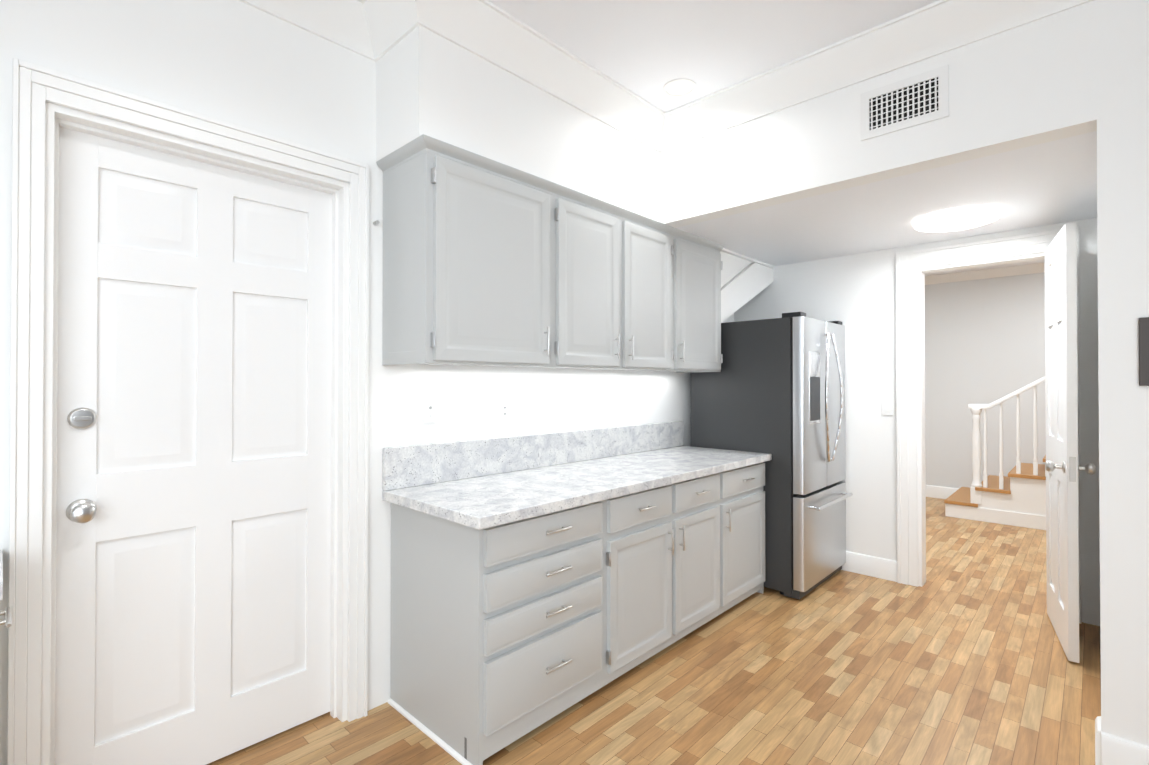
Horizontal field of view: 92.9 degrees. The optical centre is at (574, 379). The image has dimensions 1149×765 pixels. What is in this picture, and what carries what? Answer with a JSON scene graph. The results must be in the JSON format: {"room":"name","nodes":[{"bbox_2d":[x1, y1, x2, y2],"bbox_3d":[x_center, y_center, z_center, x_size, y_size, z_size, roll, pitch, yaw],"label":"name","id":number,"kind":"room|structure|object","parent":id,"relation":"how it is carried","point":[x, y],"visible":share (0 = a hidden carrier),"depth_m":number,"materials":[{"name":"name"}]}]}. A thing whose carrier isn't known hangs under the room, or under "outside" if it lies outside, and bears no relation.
{"room":"kitchen","nodes":[
{"label":"kitchen","id":0,"kind":"room"},
{"bbox_2d":[0,550,11,627],"bbox_3d":[-1.650,0.917,1.159,0.371,0.900,0.628,0,-1,44],"label":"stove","id":1,"kind":"object","parent":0,"point":[7,622],"visible":1,"depth_m":1.34,"materials":[{"name":"silver metal"}]},
{"bbox_2d":[0,0,733,764],"bbox_3d":[-0.686,-0.057,2.598,0.200,2.870,5.910,0,-1,44],"label":"wall","id":2,"kind":"structure","parent":0,"point":[238,62],"depth_m":2.11,"materials":[{"name":"white paint"}]},
{"bbox_2d":[7,58,368,764],"bbox_3d":[-1.282,0.245,1.948,0.232,2.259,1.024,0,-1,44],"label":"door frame","id":3,"kind":"structure","parent":2,"relation":"attached to","point":[37,120],"depth_m":1.62,"materials":[{"name":"white paint"}]},
{"bbox_2d":[55,127,331,764],"bbox_3d":[-1.271,0.290,1.935,0.118,2.138,0.856,0,-1,44],"label":"entry door","id":4,"kind":"structure","parent":3,"relation":"attached to","point":[193,561],"depth_m":1.89,"materials":[{"name":"white paint"}]},
{"bbox_2d":[423,396,436,422],"bbox_3d":[-0.654,0.138,2.476,0.012,0.116,0.072,0,-1,44],"label":"jack","id":5,"kind":"object","parent":2,"relation":"attached to","point":[429,409],"visible":1,"depth_m":2.47,"materials":[{"name":"white plastic"}]},
{"bbox_2d":[376,134,563,367],"bbox_3d":[-0.444,-0.486,2.443,0.363,0.856,0.695,0,-1,44],"label":"upper cabinet","id":6,"kind":"object","parent":2,"relation":"attached to","point":[488,262],"depth_m":2.24,"materials":[{"name":"grey wood"}]},
{"bbox_2d":[501,399,511,421],"bbox_3d":[-0.348,0.160,2.799,0.010,0.116,0.072,0,-1,44],"label":"duplex electrical outlet","id":7,"kind":"object","parent":2,"relation":"attached to","point":[506,410],"visible":1,"depth_m":2.79,"materials":[{"name":"white plastic"}]},
{"bbox_2d":[564,187,679,372],"bbox_3d":[0.121,-0.481,3.037,0.363,0.856,1.065,0,-1,44],"label":"upper cabinet","id":8,"kind":"object","parent":2,"relation":"attached to","point":[622,266],"depth_m":2.89,"materials":[{"name":"grey wood"}]},
{"bbox_2d":[680,230,723,372],"bbox_3d":[0.663,-0.477,3.606,0.363,0.856,0.626,0,-1,44],"label":"upper cabinet","id":9,"kind":"object","parent":2,"relation":"attached to","point":[701,265],"depth_m":3.50,"materials":[{"name":"grey wood"}]},
{"bbox_2d":[376,25,773,273],"bbox_3d":[0.377,-1.188,3.328,0.345,0.595,3.160,0,-1,44],"label":"soffit","id":10,"kind":"structure","parent":0,"point":[432,84],"depth_m":2.36,"materials":[{"name":"white paint"}]},
{"bbox_2d":[379,0,666,147],"bbox_3d":[-0.095,-1.415,2.516,0.143,0.155,1.568,0,-1,44],"label":"crown molding","id":11,"kind":"structure","parent":10,"relation":"attached to","point":[486,30],"depth_m":2.40,"materials":[{"name":"white paint"}]},
{"bbox_2d":[207,497,1100,764],"bbox_3d":[1.629,1.405,2.792,5.150,0.050,9.400,0,-1,44],"label":"floor","id":12,"kind":"structure","parent":0,"point":[959,657],"depth_m":2.40,"materials":[{"name":"brown wood"}]},
{"bbox_2d":[388,497,615,764],"bbox_3d":[-0.311,0.946,2.364,0.649,0.862,0.701,0,-1,44],"label":"base cabinet","id":13,"kind":"object","parent":12,"relation":"on","point":[504,635],"depth_m":2.09,"materials":[{"name":"grey wood"}]},
{"bbox_2d":[382,421,771,529],"bbox_3d":[0.227,0.407,2.909,0.682,0.222,2.305,0,-1,44],"label":"countertop","id":14,"kind":"structure","parent":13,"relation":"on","point":[479,484],"depth_m":2.61,"materials":[{"name":"stone"}]},
{"bbox_2d":[616,470,731,677],"bbox_3d":[0.282,0.950,2.986,0.649,0.862,1.037,0,-1,44],"label":"base cabinet","id":15,"kind":"object","parent":12,"relation":"on","point":[674,541],"depth_m":2.73,"materials":[{"name":"grey wood"}]},
{"bbox_2d":[732,462,764,606],"bbox_3d":[0.793,0.954,3.524,0.649,0.862,0.619,0,-1,44],"label":"base cabinet","id":16,"kind":"object","parent":12,"relation":"on","point":[748,495],"depth_m":3.34,"materials":[{"name":"grey wood"}]},
{"bbox_2d":[690,312,852,599],"bbox_3d":[1.434,0.486,3.913,0.893,1.805,0.800,0,-1,44],"label":"refrigerator","id":17,"kind":"object","parent":12,"relation":"on","point":[775,387],"visible":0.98,"depth_m":3.55,"materials":[{"name":"grey metal"}]},
{"bbox_2d":[944,376,1045,529],"bbox_3d":[4.959,0.192,5.143,2.315,2.411,1.006,0,-1,44],"label":"staircase","id":18,"kind":"structure","parent":12,"relation":"on","point":[1016,496],"depth_m":5.29,"materials":[{"name":"white paint"}]},
{"bbox_2d":[488,0,938,111],"bbox_3d":[0.198,-1.557,0.594,3.860,0.100,4.210,0,-1,44],"label":"ceiling","id":19,"kind":"structure","parent":0,"point":[647,50],"depth_m":2.35,"materials":[{"name":"white paint"}]},
{"bbox_2d":[239,0,398,61],"bbox_3d":[-1.694,-1.424,1.304,0.140,0.155,2.630,0,-1,44],"label":"crown molding","id":20,"kind":"structure","parent":19,"relation":"attached to","point":[355,26],"depth_m":2.14,"materials":[{"name":"white paint"}]},
{"bbox_2d":[663,78,695,96],"bbox_3d":[0.536,-1.487,2.791,0.170,0.006,0.170,0,-1,44],"label":"recessed light","id":21,"kind":"object","parent":19,"relation":"in","point":[681,87],"visible":1,"depth_m":2.78,"materials":[{"name":"white paint"}]},
{"bbox_2d":[720,251,773,322],"bbox_3d":[1.168,-0.630,4.156,0.339,0.510,0.858,0,-1,44],"label":"soffit","id":22,"kind":"structure","parent":0,"point":[749,282],"depth_m":3.94,"materials":[{"name":"white paint"}]},
{"bbox_2d":[677,131,1096,265],"bbox_3d":[1.705,-0.956,3.318,2.480,0.100,1.580,0,-1,44],"label":"ceiling","id":23,"kind":"structure","parent":0,"point":[1049,183],"depth_m":2.89,"materials":[{"name":"white paint"}]},
{"bbox_2d":[913,206,1001,231],"bbox_3d":[2.142,-0.890,3.066,0.410,0.036,0.410,0,-1,44],"label":"recessed light","id":24,"kind":"object","parent":23,"relation":"in","point":[956,219],"visible":1,"depth_m":2.99,"materials":[{"name":"white"}]},
{"bbox_2d":[660,0,1148,760],"bbox_3d":[1.691,-0.060,2.151,3.860,2.870,0.120,0,-1,44],"label":"wall","id":25,"kind":"structure","parent":0,"point":[1080,70],"depth_m":1.97,"materials":[{"name":"white paint"}]},
{"bbox_2d":[652,0,1093,151],"bbox_3d":[1.733,-1.419,1.956,3.515,0.155,0.118,0,-1,44],"label":"crown molding","id":26,"kind":"structure","parent":25,"relation":"attached to","point":[939,27],"depth_m":2.41,"materials":[{"name":"white paint"}]},
{"bbox_2d":[861,65,948,140],"bbox_3d":[1.407,-1.177,2.340,0.330,0.210,0.008,0,-1,44],"label":"air vent","id":27,"kind":"object","parent":25,"relation":"in","point":[919,99],"visible":1,"depth_m":2.33,"materials":[{"name":"white metal"}]},
{"bbox_2d":[1095,725,1148,764],"bbox_3d":[2.435,1.299,1.338,1.676,0.140,0.016,0,-1,44],"label":"baseboard","id":28,"kind":"structure","parent":25,"relation":"attached to","point":[1110,749],"depth_m":1.87,"materials":[{"name":"white paint"}]},
{"bbox_2d":[1138,317,1148,385],"bbox_3d":[1.947,-0.092,1.813,0.102,0.230,0.015,0,-1,44],"label":"intercom","id":29,"kind":"object","parent":25,"relation":"attached to","point":[1143,331],"visible":1,"depth_m":1.83,"materials":[{"name":"grey"}]},
{"bbox_2d":[734,218,1099,625],"bbox_3d":[2.418,0.241,3.638,2.860,2.290,0.120,0,-1,44],"label":"wall","id":30,"kind":"structure","parent":0,"point":[855,294],"depth_m":3.84,"materials":[{"name":"white paint"}]},
{"bbox_2d":[841,551,896,581],"bbox_3d":[2.063,1.318,3.873,0.410,0.140,0.016,0,-1,44],"label":"baseboard","id":31,"kind":"structure","parent":30,"relation":"attached to","point":[868,565],"depth_m":3.84,"materials":[{"name":"white paint"}]},
{"bbox_2d":[882,398,893,414],"bbox_3d":[2.171,0.193,3.784,0.072,0.116,0.009,0,-1,44],"label":"light switch","id":32,"kind":"object","parent":30,"relation":"attached to","point":[887,406],"visible":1,"depth_m":3.78,"materials":[{"name":"white plastic"}]},
{"bbox_2d":[896,226,1081,623],"bbox_3d":[2.581,0.260,3.461,0.920,2.251,0.152,0,-1,44],"label":"door frame","id":33,"kind":"structure","parent":30,"relation":"attached to","point":[913,267],"depth_m":3.66,"materials":[{"name":"white paint"}]},
{"bbox_2d":[1044,223,1095,662],"bbox_3d":[2.622,0.306,2.901,0.211,2.126,0.668,0,-1,44],"label":"hall door","id":34,"kind":"structure","parent":30,"relation":"in","point":[1062,467],"depth_m":2.74,"materials":[{"name":"white paint"}]},
{"bbox_2d":[925,259,1044,275],"bbox_3d":[3.621,-1.284,4.941,5.100,0.100,3.410,0,-1,44],"label":"ceiling","id":35,"kind":"structure","parent":0,"point":[988,267],"depth_m":6.00,"materials":[{"name":"white paint"}]},
{"bbox_2d":[925,272,1045,487],"bbox_3d":[4.755,0.090,6.122,5.100,2.630,0.120,0,-1,44],"label":"wall","id":36,"kind":"structure","parent":0,"point":[984,341],"depth_m":6.18,"materials":[{"name":"white paint"}]},
{"bbox_2d":[926,485,958,498],"bbox_3d":[3.694,1.342,7.029,2.100,0.140,0.016,0,-1,44],"label":"baseboard","id":37,"kind":"structure","parent":36,"relation":"attached to","point":[940,492],"depth_m":6.44,"materials":[{"name":"white paint"}]},
{"bbox_2d":[925,263,1044,284],"bbox_3d":[4.509,-1.179,6.235,4.400,0.090,0.070,0,-1,44],"label":"crown molding","id":38,"kind":"structure","parent":36,"relation":"attached to","point":[995,272],"depth_m":6.12,"materials":[{"name":"white paint"}]}
]}

